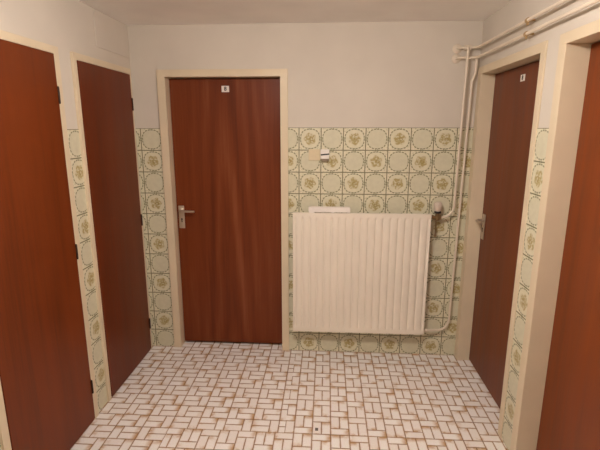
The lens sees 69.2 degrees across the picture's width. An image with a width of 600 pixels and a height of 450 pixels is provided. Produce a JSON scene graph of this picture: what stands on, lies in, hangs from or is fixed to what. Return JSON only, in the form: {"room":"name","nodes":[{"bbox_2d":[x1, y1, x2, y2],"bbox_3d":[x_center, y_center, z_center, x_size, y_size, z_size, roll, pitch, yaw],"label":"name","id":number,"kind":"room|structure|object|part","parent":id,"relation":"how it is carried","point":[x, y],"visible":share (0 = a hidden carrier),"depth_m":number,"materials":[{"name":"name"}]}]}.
{"room":"public restroom","nodes":[
{"label":"public restroom","id":0,"kind":"room"},
{"bbox_2d":[0,0,151,449],"bbox_3d":[-1.348,0.269,1.022,0.160,2.299,4.304,1,12,3],"label":"wall","id":1,"kind":"structure","parent":0,"point":[67,25],"depth_m":2.28,"materials":[{"name":"white paint"}]},
{"bbox_2d":[0,30,98,449],"bbox_3d":[-1.276,0.197,1.993,0.185,2.021,0.698,1,12,3],"label":"door","id":2,"kind":"structure","parent":1,"relation":"in","point":[48,394],"depth_m":1.98,"materials":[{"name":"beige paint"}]},
{"bbox_3d":[-1.185,0.298,2.439,0.004,1.631,0.126,1,12,3],"label":"tile panel","id":3,"kind":"part","parent":1,"relation":"part of","materials":[{"name":"beige tile"}]},
{"bbox_2d":[70,52,151,401],"bbox_3d":[-1.226,0.023,2.782,0.185,2.021,0.674,1,12,3],"label":"door","id":4,"kind":"structure","parent":1,"relation":"in","point":[103,96],"depth_m":2.69,"materials":[{"name":"mahogany"},{"name":"cream gloss paint"}]},
{"bbox_2d":[93,8,128,57],"bbox_3d":[-1.150,-1.164,2.670,0.005,0.203,0.422,1,12,3],"label":"access panel","id":5,"kind":"object","parent":1,"relation":"attached to","point":[111,35],"visible":1,"depth_m":2.64,"materials":[{"name":"white paint"}]},
{"bbox_2d":[70,341,507,449],"bbox_3d":[-0.119,1.407,1.347,3.286,0.060,5.000,1,12,3],"label":"floor","id":6,"kind":"structure","parent":0,"point":[195,395],"depth_m":2.63,"materials":[{"name":"tile"}]},
{"bbox_2d":[79,0,511,24],"bbox_3d":[-0.123,-0.875,0.741,2.886,0.060,4.800,1,12,3],"label":"ceiling","id":7,"kind":"structure","parent":0,"point":[128,12],"depth_m":2.50,"materials":[{"name":"paint"}]},
{"bbox_2d":[127,21,482,354],"bbox_3d":[0.010,-0.193,3.120,2.606,2.299,0.160,1,12,3],"label":"wall","id":8,"kind":"structure","parent":0,"point":[384,99],"depth_m":2.91,"materials":[{"name":"white paint"}]},
{"bbox_3d":[-1.047,0.132,3.178,0.178,1.637,0.004,1,12,3],"label":"tile panel","id":9,"kind":"part","parent":8,"relation":"part of","materials":[{"name":"beige tile"}]},
{"bbox_2d":[156,69,288,350],"bbox_3d":[-0.516,-0.062,3.174,0.881,2.019,0.175,1,12,3],"label":"door","id":10,"kind":"structure","parent":8,"relation":"in","point":[224,132],"depth_m":3.13,"materials":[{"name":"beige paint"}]},
{"bbox_3d":[-0.864,-0.059,3.180,0.042,0.167,0.008,1,12,3],"label":"handle plate","id":11,"kind":"part","parent":10,"relation":"part of","materials":[{"name":"metal"}]},
{"bbox_3d":[-0.819,-0.102,3.136,0.127,0.034,0.057,1,12,3],"label":"lever","id":12,"kind":"part","parent":10,"relation":"part of","materials":[{"name":"metal"}]},
{"bbox_3d":[-0.510,-0.928,2.968,0.052,0.041,0.003,1,12,3],"label":"number plate","id":13,"kind":"part","parent":10,"relation":"part of","materials":[{"name":"white plastic"}]},
{"bbox_2d":[309,149,319,159],"bbox_3d":[0.098,-0.478,2.963,0.079,0.075,0.016,1,12,3],"label":"light switch","id":14,"kind":"object","parent":8,"relation":"attached to","point":[314,154],"visible":0.99,"depth_m":2.96,"materials":[{"name":"beige plastic"}]},
{"bbox_2d":[320,149,328,160],"bbox_3d":[0.169,-0.472,2.948,0.059,0.079,0.040,1,12,3],"label":"plastic box","id":15,"kind":"object","parent":8,"relation":"attached to","point":[324,155],"visible":1,"depth_m":2.93,"materials":[{"name":"plastic"}]},
{"bbox_2d":[293,202,441,334],"bbox_3d":[0.457,0.302,3.068,1.009,0.954,0.098,1,12,3],"label":"radiator","id":16,"kind":"object","parent":8,"relation":"attached to","point":[353,272],"visible":1,"depth_m":3.03,"materials":[{"name":"white metal"}]},
{"bbox_2d":[309,206,349,212],"bbox_3d":[0.201,-0.104,2.970,0.283,0.038,0.046,1,12,3],"label":"box","id":17,"kind":"object","parent":16,"relation":"on","point":[312,209],"visible":1,"depth_m":2.95,"materials":[{"name":"white plastic"}]},
{"bbox_3d":[0.531,0.151,3.083,1.231,1.643,0.004,1,12,3],"label":"tile panel","id":18,"kind":"part","parent":8,"relation":"part of","materials":[{"name":"beige tile"}]},
{"bbox_2d":[480,0,599,449],"bbox_3d":[1.094,0.304,0.875,0.160,2.299,4.304,1,12,3],"label":"wall","id":19,"kind":"structure","parent":0,"point":[514,12],"depth_m":2.07,"materials":[{"name":"white paint"}]},
{"bbox_2d":[454,40,547,437],"bbox_3d":[1.196,0.076,2.562,0.165,2.017,0.884,1,12,3],"label":"door","id":20,"kind":"structure","parent":19,"relation":"in","point":[509,88],"depth_m":2.64,"materials":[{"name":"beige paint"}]},
{"bbox_3d":[1.181,-0.023,2.833,0.058,0.034,0.117,1,12,3],"label":"lever","id":21,"kind":"part","parent":20,"relation":"part of","materials":[{"name":"metal"}]},
{"bbox_3d":[1.214,0.012,2.882,0.008,0.169,0.042,1,12,3],"label":"handle plate","id":22,"kind":"part","parent":20,"relation":"part of","materials":[{"name":"metal"}]},
{"bbox_2d":[441,0,568,218],"bbox_3d":[0.984,-0.140,0.789,0.173,1.124,4.312,0,12,1],"label":"pipe","id":23,"kind":"object","parent":19,"relation":"attached to","point":[457,48],"visible":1,"depth_m":2.73,"materials":[{"name":"white metal"}]},
{"bbox_2d":[427,0,599,330],"bbox_3d":[0.982,0.295,0.886,0.213,1.896,4.312,0,12,1],"label":"pipe","id":24,"kind":"object","parent":19,"relation":"attached to","point":[456,58],"visible":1,"depth_m":2.78,"materials":[{"name":"white metal"}]},
{"bbox_3d":[1.089,0.367,2.120,0.004,1.639,0.119,1,12,3],"label":"tile panel","id":25,"kind":"part","parent":19,"relation":"part of","materials":[{"name":"beige tile"}]},
{"bbox_2d":[510,19,599,449],"bbox_3d":[1.134,0.292,1.582,0.165,2.017,0.896,1,12,3],"label":"door","id":26,"kind":"structure","parent":19,"relation":"in","point":[557,406],"depth_m":1.85,"materials":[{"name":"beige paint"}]}
]}

